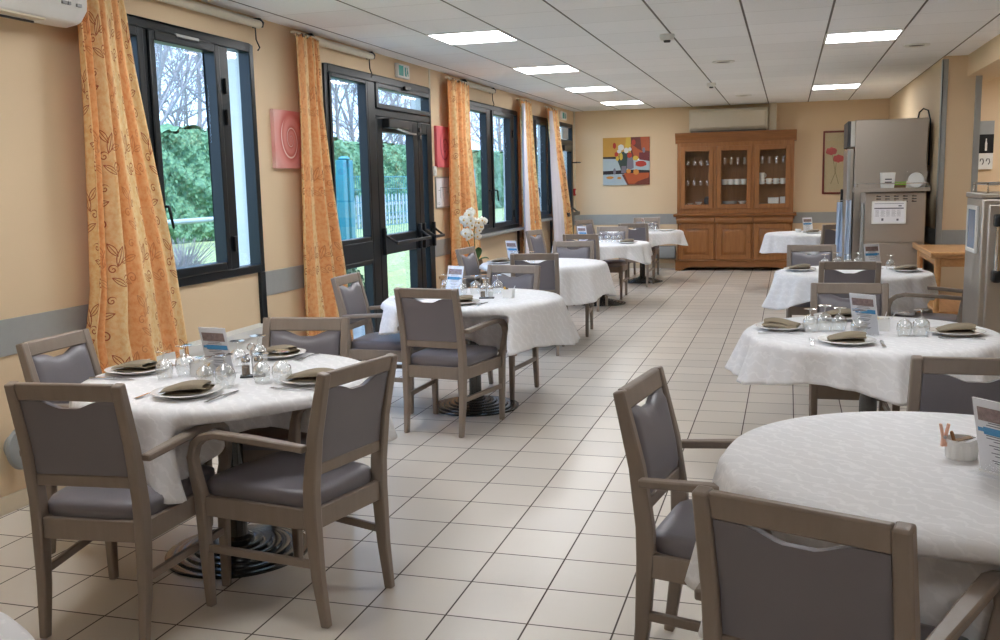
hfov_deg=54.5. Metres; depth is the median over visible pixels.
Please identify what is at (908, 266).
cloth napkin
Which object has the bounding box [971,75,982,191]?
trim
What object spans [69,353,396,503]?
tablecloth
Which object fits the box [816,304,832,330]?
wine glass
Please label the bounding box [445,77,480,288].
curtain
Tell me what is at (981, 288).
trolley
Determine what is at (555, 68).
recessed light
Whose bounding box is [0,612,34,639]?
tablecloth
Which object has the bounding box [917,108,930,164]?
power cable
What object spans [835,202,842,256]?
apron
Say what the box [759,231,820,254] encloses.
tablecloth
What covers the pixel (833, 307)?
wine glass
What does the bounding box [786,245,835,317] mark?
dining chair
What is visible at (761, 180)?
mug
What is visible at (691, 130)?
vent
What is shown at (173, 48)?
bare tree
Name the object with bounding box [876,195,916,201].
vent
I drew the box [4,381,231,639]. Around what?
armchair
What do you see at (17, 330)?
trim
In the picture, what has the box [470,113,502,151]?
bare tree
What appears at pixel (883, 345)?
knife
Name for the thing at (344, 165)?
gatepost
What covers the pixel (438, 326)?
armchair
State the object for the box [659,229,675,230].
dinner plate
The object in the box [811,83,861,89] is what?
recessed light
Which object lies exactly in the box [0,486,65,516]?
baseboard
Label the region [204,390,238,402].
knife
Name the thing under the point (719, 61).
ceiling vent
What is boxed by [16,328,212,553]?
armchair
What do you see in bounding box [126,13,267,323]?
window
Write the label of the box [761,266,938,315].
tablecloth
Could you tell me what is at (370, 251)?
door
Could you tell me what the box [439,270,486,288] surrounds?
side table
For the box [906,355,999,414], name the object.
dining chair
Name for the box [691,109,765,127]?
grille
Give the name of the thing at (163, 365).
dinner plate
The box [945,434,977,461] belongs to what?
pot
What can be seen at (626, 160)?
painting
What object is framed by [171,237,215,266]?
dry shrub
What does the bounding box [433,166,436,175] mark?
light switch
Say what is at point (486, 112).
window
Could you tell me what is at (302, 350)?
dinner plate
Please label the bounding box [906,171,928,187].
plastic tub
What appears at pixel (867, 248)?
picture
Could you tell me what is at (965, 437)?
sachet
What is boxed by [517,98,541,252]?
curtain
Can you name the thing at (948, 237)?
trim
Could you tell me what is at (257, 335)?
wine glass
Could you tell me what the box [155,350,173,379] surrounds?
wine glass
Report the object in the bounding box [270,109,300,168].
painting
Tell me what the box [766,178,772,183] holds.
mug
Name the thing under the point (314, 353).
fork
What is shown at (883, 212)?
framed notice
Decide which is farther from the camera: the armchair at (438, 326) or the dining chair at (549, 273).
the dining chair at (549, 273)
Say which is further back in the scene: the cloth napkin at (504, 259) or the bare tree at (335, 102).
the bare tree at (335, 102)
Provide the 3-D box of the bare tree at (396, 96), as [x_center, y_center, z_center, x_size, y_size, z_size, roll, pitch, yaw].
[-4.675,-7.948,27.957,7.659,9.732,7.426,-2,8,-3]
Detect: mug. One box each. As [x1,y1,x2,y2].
[722,179,728,184]
[728,179,734,184]
[735,179,741,184]
[741,179,746,184]
[759,173,765,177]
[759,178,765,183]
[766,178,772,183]
[773,178,779,183]
[780,178,784,183]
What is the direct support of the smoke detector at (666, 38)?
attached to the ceiling
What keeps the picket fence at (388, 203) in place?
on the ground
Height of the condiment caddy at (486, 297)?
0.139 m
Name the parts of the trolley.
rail, trolley door, handle, handle, door handle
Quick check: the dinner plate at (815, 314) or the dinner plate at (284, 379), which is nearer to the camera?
the dinner plate at (284, 379)
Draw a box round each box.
[768,197,778,203]
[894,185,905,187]
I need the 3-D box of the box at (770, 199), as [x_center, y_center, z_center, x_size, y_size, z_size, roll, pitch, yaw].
[4.432,-1.939,15.750,0.180,0.100,0.130,1,8,16]
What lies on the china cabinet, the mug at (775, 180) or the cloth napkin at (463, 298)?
the mug at (775, 180)
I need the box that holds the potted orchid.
[459,207,488,264]
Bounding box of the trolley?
[962,182,999,332]
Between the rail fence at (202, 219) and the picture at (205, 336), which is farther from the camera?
the rail fence at (202, 219)
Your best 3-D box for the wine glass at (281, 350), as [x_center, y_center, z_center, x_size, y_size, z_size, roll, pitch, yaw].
[-0.860,0.184,3.823,0.080,0.131,0.080,1,8,16]
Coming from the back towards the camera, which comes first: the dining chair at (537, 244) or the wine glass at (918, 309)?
the dining chair at (537, 244)
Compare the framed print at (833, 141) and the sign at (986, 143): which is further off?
the framed print at (833, 141)
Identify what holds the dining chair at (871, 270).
on the floor
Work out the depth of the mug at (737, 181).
15.81 m
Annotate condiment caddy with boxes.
[240,343,264,377]
[479,277,494,298]
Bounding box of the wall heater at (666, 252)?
[656,246,675,258]
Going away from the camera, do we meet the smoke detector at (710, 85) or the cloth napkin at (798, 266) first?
the cloth napkin at (798, 266)
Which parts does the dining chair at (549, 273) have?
leg, rail, backrest, leg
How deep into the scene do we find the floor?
4.44 m
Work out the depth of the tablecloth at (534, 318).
6.26 m
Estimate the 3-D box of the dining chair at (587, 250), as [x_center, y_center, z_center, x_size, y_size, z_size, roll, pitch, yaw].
[0.703,-0.321,9.753,0.448,0.909,0.599,0,8,12]
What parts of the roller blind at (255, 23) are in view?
pull cord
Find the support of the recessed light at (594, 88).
in the ceiling
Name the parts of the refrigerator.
door handle, control panel, cabinet door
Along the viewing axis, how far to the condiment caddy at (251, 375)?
3.96 m
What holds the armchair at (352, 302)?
on the floor
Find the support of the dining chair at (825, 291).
on the floor
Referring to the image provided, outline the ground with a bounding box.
[172,208,503,296]
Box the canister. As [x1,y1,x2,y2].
[780,196,784,202]
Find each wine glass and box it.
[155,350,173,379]
[175,344,194,376]
[195,356,213,382]
[214,353,235,388]
[230,340,245,368]
[249,334,267,365]
[252,352,270,383]
[271,349,291,384]
[802,308,817,332]
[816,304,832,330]
[832,307,846,331]
[850,309,867,332]
[896,311,911,335]
[912,308,929,336]
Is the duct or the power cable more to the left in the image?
the duct
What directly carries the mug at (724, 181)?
on the china cabinet
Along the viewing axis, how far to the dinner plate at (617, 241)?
11.68 m
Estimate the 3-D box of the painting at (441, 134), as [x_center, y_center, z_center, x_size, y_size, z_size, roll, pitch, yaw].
[-0.603,-1.854,10.420,0.030,0.430,0.500,1,8,16]
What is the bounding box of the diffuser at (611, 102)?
[602,101,641,104]
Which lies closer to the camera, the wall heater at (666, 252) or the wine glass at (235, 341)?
the wine glass at (235, 341)
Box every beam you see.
[967,34,999,75]
[982,75,999,83]
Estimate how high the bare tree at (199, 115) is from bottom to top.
10.772 m
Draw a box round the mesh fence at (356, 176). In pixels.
[335,169,476,237]
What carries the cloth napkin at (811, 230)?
on the dinner plate at (804, 231)
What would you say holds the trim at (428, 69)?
attached to the wall at (44, 253)
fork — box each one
[134,392,150,398]
[270,387,313,390]
[297,353,319,359]
[938,337,985,339]
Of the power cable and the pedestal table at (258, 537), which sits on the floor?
the pedestal table at (258, 537)
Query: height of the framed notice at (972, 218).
0.273 m
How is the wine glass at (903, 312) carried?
on the tablecloth at (872, 370)
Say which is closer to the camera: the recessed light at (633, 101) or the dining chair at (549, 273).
the dining chair at (549, 273)
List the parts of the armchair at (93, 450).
leg, rail, leg, backrest, rail, seat frame, seat, leg, leg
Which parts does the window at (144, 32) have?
sash, handle, sash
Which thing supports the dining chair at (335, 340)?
on the floor
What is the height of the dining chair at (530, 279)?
0.909 m
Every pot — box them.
[189,359,213,376]
[502,288,514,297]
[878,317,889,331]
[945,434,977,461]
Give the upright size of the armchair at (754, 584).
0.909 m
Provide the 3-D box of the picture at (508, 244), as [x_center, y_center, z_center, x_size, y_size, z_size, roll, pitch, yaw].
[0.108,-0.731,9.454,0.114,0.036,0.009,6,11,41]
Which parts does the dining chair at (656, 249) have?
leg, rail, backrest, leg, leg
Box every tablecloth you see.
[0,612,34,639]
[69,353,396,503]
[378,288,579,355]
[479,258,616,305]
[552,240,652,264]
[605,229,687,247]
[685,411,999,639]
[725,316,999,405]
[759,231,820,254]
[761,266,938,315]
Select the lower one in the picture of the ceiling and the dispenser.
the dispenser
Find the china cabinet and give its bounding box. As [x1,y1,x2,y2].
[673,129,796,270]
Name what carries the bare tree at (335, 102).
on the ground
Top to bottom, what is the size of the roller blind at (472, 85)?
0.228 m
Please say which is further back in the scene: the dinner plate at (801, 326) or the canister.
the canister
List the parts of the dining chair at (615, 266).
backrest, rail, seat, seat frame, leg, leg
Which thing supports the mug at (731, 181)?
on the china cabinet
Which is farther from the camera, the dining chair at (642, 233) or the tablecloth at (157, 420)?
the dining chair at (642, 233)
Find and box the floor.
[0,268,926,639]
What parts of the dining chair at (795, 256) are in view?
leg, leg, seat frame, seat, rail, backrest, leg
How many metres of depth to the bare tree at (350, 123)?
29.43 m
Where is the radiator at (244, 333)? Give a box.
[149,323,262,360]
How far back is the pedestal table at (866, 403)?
4.80 m
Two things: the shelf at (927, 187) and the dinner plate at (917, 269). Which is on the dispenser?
the shelf at (927, 187)
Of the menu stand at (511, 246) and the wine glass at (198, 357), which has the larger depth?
the menu stand at (511, 246)
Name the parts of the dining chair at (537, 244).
leg, rail, backrest, leg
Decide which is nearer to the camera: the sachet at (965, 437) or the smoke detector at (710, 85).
the sachet at (965, 437)
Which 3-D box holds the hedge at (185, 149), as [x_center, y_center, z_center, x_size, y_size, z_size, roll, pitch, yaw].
[-2.290,-3.740,26.466,1.963,2.238,46.083,1,8,16]
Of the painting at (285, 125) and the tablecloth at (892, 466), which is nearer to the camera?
the tablecloth at (892, 466)
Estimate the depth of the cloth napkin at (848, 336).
4.42 m
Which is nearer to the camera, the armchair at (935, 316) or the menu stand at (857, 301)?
the menu stand at (857, 301)
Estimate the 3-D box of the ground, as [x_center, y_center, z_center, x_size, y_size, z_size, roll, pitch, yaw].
[-31.349,-4.284,41.870,76.070,1.280,77.000,1,8,16]
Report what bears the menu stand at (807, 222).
on the tablecloth at (773, 242)
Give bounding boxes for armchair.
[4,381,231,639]
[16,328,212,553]
[186,353,397,627]
[331,272,426,413]
[394,287,507,437]
[455,246,486,288]
[613,366,734,639]
[692,485,999,639]
[889,286,962,322]
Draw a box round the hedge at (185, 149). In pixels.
[160,123,537,243]
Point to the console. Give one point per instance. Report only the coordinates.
(952, 255)
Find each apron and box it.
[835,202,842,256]
[844,200,851,260]
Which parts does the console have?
leg, leg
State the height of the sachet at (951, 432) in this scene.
0.055 m
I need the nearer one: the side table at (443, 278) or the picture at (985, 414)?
the picture at (985, 414)
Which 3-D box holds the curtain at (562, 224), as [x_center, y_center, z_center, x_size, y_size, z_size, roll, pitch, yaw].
[0.918,-2.134,15.306,0.182,2.324,1.526,1,8,16]
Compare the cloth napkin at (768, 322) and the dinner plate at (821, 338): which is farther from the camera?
the cloth napkin at (768, 322)
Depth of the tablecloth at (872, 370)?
4.41 m
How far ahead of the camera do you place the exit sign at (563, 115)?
15.81 m
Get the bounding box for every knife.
[89,376,132,379]
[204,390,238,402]
[758,332,799,333]
[879,340,886,347]
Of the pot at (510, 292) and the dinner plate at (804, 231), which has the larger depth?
the dinner plate at (804, 231)
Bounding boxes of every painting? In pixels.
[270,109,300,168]
[434,126,448,167]
[603,137,649,184]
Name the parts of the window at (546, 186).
sash, sill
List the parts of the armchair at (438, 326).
leg, leg, rail, backrest, rail, seat frame, seat, leg, leg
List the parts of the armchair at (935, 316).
seat, leg, leg, leg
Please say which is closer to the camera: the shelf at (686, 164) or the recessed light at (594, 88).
the recessed light at (594, 88)
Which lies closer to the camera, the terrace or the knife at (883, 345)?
the knife at (883, 345)
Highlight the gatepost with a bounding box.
[336,156,355,269]
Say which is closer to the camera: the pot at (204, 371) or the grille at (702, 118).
the pot at (204, 371)
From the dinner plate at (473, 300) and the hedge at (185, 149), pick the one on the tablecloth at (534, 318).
the dinner plate at (473, 300)
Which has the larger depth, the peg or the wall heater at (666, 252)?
the wall heater at (666, 252)
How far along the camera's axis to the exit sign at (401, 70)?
9.22 m
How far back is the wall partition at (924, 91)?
10.08 m
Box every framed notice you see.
[435,177,449,208]
[871,201,906,223]
[965,205,978,253]
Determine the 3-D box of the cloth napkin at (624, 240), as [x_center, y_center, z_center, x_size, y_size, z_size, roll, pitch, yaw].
[1.537,-0.963,11.757,0.181,0.045,0.124,-1,8,-1]
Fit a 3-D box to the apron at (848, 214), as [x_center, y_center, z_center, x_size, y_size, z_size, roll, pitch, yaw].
[3.825,-0.983,10.677,0.075,0.660,0.050,1,8,16]
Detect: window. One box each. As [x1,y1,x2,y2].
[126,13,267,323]
[470,100,523,253]
[532,115,552,252]
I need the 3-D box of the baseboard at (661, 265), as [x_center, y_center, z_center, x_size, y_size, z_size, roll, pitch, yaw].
[3.746,-0.909,16.341,5.040,0.085,0.015,1,8,16]
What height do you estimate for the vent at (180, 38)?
0.030 m
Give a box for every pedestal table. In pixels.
[165,432,307,578]
[439,340,518,416]
[583,260,625,305]
[628,263,662,283]
[859,393,876,411]
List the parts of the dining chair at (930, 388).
leg, backrest, rail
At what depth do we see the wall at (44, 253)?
5.08 m
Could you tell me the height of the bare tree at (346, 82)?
13.038 m
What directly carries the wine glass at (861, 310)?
on the tablecloth at (872, 370)
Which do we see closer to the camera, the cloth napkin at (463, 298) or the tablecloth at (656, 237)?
the cloth napkin at (463, 298)
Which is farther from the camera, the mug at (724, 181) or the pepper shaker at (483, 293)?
the mug at (724, 181)
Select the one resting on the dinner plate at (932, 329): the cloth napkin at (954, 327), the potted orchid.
the cloth napkin at (954, 327)
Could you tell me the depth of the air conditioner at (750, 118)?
15.77 m
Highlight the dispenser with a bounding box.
[859,191,925,266]
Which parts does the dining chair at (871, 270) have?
leg, backrest, rail, leg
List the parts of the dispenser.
rail, panel, panel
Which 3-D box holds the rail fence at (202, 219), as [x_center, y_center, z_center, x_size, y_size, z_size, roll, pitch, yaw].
[-4.901,-0.995,12.688,0.079,0.540,8.600,1,8,16]
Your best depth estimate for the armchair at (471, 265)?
9.27 m
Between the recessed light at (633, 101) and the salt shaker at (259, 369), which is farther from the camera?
the recessed light at (633, 101)
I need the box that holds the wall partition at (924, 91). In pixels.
[889,55,975,295]
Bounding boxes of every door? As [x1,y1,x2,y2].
[322,63,444,360]
[559,122,580,239]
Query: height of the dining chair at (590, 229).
0.909 m
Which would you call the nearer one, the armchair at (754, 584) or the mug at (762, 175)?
the armchair at (754, 584)
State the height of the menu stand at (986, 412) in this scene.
0.200 m
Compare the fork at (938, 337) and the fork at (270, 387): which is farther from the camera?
the fork at (938, 337)
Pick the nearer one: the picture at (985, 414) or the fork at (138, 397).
the picture at (985, 414)
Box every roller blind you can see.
[157,0,263,50]
[304,33,374,76]
[460,79,495,105]
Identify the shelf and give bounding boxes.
[685,163,790,165]
[852,182,929,191]
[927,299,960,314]
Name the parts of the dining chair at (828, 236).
leg, backrest, rail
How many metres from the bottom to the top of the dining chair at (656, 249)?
0.909 m
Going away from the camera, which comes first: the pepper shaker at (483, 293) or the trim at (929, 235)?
the pepper shaker at (483, 293)
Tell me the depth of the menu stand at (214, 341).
4.03 m
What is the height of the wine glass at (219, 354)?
0.131 m
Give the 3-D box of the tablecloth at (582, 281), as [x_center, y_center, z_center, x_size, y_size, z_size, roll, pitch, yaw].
[0.438,-0.367,9.242,1.271,0.354,1.278,1,8,16]
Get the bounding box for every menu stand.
[198,327,233,372]
[446,265,463,294]
[505,241,517,258]
[577,226,587,240]
[802,217,812,232]
[849,293,878,334]
[863,244,882,268]
[972,397,999,473]
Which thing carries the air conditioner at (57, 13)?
attached to the wall at (44, 253)
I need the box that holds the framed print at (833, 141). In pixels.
[822,130,846,193]
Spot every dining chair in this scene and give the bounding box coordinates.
[218,317,349,462]
[458,265,540,399]
[510,253,564,355]
[525,229,546,252]
[553,241,593,336]
[563,234,607,311]
[575,219,619,278]
[596,226,628,299]
[618,223,654,286]
[628,218,659,277]
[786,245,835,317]
[809,283,899,415]
[817,261,881,302]
[819,224,840,260]
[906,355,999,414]
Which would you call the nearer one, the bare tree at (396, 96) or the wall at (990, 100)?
the wall at (990, 100)
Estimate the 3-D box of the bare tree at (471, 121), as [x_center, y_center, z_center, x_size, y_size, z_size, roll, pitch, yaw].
[-1.644,-9.964,34.752,9.813,11.682,8.240,-6,9,-28]
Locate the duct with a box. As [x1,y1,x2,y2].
[769,103,776,129]
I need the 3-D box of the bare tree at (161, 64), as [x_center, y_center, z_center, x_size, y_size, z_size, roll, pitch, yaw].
[-6.152,-6.110,16.847,5.208,9.286,6.822,-5,9,-24]
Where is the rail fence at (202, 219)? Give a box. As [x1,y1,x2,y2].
[167,217,213,225]
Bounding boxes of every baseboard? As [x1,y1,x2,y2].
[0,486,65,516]
[630,263,780,268]
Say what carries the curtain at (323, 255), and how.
hanging from the wall at (44, 253)
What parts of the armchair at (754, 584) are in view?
leg, leg, rail, rail, backrest, leg, seat, leg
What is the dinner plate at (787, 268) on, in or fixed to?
on the tablecloth at (788, 288)
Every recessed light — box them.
[425,29,519,44]
[511,65,579,73]
[563,86,617,91]
[599,100,644,104]
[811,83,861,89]
[824,29,904,43]
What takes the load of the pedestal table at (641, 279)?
on the floor
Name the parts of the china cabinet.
drawer, glazed door, door, panel, plinth moulding, door, panel, glazed door, drawer, cornice, panel, door, glazed door, drawer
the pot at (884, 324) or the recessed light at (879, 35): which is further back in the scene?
the recessed light at (879, 35)
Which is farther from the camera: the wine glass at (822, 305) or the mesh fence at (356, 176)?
the mesh fence at (356, 176)
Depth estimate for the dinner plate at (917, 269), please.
7.59 m
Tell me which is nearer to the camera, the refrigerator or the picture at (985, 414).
the picture at (985, 414)
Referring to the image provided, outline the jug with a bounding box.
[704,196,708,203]
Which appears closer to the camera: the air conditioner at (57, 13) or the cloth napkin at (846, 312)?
the air conditioner at (57, 13)
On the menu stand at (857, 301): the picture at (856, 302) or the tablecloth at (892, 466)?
the picture at (856, 302)
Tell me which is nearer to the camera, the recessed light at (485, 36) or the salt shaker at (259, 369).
the salt shaker at (259, 369)
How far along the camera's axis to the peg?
2.62 m
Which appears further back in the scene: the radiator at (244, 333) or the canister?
the canister
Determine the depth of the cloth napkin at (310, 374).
3.80 m
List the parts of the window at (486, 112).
sash, sash, sill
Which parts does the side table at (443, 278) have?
leg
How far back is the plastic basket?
9.98 m
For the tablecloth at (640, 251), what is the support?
on the pedestal table at (611, 302)
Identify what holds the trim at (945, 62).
attached to the wall partition at (924, 91)
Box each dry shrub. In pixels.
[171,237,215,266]
[174,248,205,267]
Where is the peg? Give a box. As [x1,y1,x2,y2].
[939,423,949,446]
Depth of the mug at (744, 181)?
15.78 m
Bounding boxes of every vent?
[176,34,198,42]
[690,129,766,132]
[712,60,734,63]
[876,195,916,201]
[903,43,929,47]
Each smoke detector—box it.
[659,33,674,42]
[707,83,715,87]
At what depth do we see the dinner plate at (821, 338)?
4.41 m
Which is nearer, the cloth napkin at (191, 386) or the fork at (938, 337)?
the cloth napkin at (191, 386)
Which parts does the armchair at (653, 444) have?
leg, rail, backrest, rail, seat frame, leg, seat, leg, leg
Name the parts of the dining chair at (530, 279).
leg, leg, backrest, rail, leg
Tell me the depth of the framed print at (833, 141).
15.62 m
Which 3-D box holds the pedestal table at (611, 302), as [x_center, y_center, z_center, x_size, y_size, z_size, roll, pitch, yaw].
[1.256,-0.577,12.028,1.163,0.748,1.163,-7,10,-37]
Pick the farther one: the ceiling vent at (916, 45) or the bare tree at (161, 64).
the bare tree at (161, 64)
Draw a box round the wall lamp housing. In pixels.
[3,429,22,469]
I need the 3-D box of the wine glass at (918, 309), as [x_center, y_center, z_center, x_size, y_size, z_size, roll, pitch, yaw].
[1.992,0.012,4.594,0.080,0.131,0.080,1,8,16]
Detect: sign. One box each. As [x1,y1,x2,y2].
[394,63,409,79]
[560,111,566,119]
[978,121,994,169]
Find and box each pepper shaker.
[241,357,250,375]
[480,286,485,297]
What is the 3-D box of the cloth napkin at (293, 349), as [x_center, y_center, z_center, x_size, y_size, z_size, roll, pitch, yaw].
[-1.013,0.133,4.431,0.174,0.045,0.128,4,9,31]
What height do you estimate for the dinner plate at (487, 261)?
0.022 m
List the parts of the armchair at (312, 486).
leg, seat, seat frame, leg, leg, rail, backrest, rail, leg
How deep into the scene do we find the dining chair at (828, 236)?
12.19 m
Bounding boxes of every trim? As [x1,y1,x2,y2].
[0,216,574,357]
[227,51,566,265]
[428,69,575,211]
[575,212,836,224]
[924,226,934,244]
[931,59,948,312]
[941,230,965,244]
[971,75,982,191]
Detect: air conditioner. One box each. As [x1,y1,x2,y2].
[0,0,86,27]
[689,107,767,132]
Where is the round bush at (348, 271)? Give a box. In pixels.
[346,268,364,288]
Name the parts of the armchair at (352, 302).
leg, rail, backrest, rail, leg, leg, leg, seat, seat frame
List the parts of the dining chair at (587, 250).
leg, rail, backrest, leg, leg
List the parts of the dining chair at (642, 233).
rail, backrest, seat frame, leg, leg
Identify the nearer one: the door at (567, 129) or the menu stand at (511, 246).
the menu stand at (511, 246)
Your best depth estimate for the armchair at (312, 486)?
3.46 m
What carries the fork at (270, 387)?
on the tablecloth at (157, 420)
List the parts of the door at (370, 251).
closer arm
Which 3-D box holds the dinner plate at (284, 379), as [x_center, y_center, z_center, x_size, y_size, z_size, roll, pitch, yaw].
[-0.742,0.235,3.838,0.256,0.022,0.256,1,8,16]
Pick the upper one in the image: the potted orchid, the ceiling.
the ceiling
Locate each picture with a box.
[201,332,224,341]
[449,269,461,274]
[507,243,515,246]
[852,298,873,306]
[865,246,877,250]
[977,406,999,423]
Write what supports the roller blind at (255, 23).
attached to the wall at (44, 253)
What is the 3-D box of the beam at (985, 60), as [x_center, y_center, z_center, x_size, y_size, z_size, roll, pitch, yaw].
[2.920,-1.585,3.138,0.330,0.210,14.050,1,8,16]
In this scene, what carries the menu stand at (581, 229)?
on the tablecloth at (640, 251)
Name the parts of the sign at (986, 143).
panel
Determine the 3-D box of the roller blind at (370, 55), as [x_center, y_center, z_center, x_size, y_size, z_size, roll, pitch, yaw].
[-1.289,-2.154,7.971,0.084,0.228,1.158,1,8,16]
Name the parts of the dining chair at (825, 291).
leg, leg, backrest, rail, seat frame, leg, leg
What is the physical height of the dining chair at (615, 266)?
0.909 m
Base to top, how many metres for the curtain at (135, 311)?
2.264 m
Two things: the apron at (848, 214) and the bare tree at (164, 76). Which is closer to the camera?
the apron at (848, 214)
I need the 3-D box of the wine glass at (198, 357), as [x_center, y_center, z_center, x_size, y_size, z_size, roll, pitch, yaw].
[-1.154,0.201,3.797,0.072,0.118,0.072,1,8,16]
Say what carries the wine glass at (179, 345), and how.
on the tablecloth at (157, 420)
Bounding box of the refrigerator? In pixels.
[840,117,928,260]
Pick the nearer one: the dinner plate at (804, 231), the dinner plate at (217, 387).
the dinner plate at (217, 387)
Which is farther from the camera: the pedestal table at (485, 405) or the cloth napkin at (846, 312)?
the pedestal table at (485, 405)
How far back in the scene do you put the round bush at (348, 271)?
11.02 m
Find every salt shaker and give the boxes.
[254,356,263,374]
[488,286,492,297]
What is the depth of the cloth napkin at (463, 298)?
6.18 m
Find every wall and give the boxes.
[0,0,574,497]
[575,98,889,262]
[977,76,999,191]
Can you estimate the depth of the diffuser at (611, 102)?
14.92 m
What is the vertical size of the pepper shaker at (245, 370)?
0.078 m
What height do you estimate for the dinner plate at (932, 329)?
0.022 m
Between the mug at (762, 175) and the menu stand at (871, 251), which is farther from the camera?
the mug at (762, 175)
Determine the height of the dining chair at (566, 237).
0.909 m
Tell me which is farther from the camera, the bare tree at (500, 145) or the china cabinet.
the bare tree at (500, 145)
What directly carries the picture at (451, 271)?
on the menu stand at (454, 272)
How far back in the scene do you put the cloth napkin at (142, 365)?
4.09 m
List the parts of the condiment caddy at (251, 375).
loop handle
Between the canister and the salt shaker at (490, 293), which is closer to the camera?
the salt shaker at (490, 293)
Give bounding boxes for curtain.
[78,0,188,372]
[290,31,353,339]
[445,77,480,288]
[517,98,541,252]
[544,106,572,240]
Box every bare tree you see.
[155,43,331,127]
[155,44,205,125]
[155,46,206,129]
[157,45,206,129]
[331,79,410,162]
[332,79,410,140]
[332,82,479,144]
[334,82,409,144]
[382,93,502,143]
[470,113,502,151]
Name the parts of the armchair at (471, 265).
leg, rail, backrest, rail, leg, leg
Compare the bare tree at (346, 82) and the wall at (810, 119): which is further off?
the bare tree at (346, 82)
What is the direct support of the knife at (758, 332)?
on the tablecloth at (872, 370)
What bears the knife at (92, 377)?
on the tablecloth at (157, 420)
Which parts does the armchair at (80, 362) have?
leg, rail, leg, backrest, leg, leg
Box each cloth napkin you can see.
[111,359,160,371]
[159,380,214,394]
[254,344,299,355]
[287,368,333,381]
[460,295,472,302]
[490,257,509,261]
[620,239,633,241]
[762,317,800,328]
[789,264,810,268]
[806,229,818,231]
[822,308,851,317]
[827,331,866,341]
[894,264,917,269]
[935,323,976,332]
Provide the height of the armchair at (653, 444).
0.909 m
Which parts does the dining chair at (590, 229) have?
rail, backrest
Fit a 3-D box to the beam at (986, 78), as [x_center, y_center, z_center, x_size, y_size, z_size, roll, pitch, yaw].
[5.303,-2.746,10.951,0.210,0.210,2.450,1,8,16]
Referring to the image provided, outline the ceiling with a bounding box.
[199,0,999,111]
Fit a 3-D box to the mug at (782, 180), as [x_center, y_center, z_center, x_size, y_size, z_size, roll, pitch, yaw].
[4.569,-2.241,15.648,0.111,0.092,0.090,-2,8,-5]
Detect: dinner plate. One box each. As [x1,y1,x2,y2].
[104,362,167,375]
[151,383,221,399]
[250,348,305,358]
[279,373,315,385]
[461,299,479,304]
[487,261,509,263]
[617,241,637,243]
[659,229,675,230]
[755,322,807,330]
[784,267,815,270]
[804,231,820,233]
[813,312,851,320]
[818,335,876,345]
[889,267,922,271]
[927,326,985,336]
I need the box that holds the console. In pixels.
[912,242,964,314]
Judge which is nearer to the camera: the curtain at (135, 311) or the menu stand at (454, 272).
the curtain at (135, 311)
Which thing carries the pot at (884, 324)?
on the tablecloth at (872, 370)
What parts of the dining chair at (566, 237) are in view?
rail, backrest, leg, leg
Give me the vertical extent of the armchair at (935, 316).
0.909 m
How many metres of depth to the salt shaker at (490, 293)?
6.47 m
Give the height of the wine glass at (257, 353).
0.118 m
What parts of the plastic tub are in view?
round lid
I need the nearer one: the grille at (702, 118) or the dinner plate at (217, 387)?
the dinner plate at (217, 387)
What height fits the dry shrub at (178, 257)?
0.553 m
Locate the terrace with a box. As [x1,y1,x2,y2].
[353,296,392,338]
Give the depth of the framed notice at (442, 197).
10.42 m
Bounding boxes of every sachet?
[950,431,955,440]
[956,436,972,441]
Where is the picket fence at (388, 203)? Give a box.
[336,193,407,228]
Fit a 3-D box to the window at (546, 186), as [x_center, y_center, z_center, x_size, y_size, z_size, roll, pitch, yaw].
[0.600,-1.784,14.520,0.170,2.466,1.500,1,8,16]
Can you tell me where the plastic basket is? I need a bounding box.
[880,172,895,187]
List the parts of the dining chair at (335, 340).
seat frame, leg, seat, backrest, rail, leg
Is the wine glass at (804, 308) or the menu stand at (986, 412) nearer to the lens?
the menu stand at (986, 412)
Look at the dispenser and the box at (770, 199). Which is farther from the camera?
the box at (770, 199)
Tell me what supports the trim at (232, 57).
attached to the wall at (44, 253)

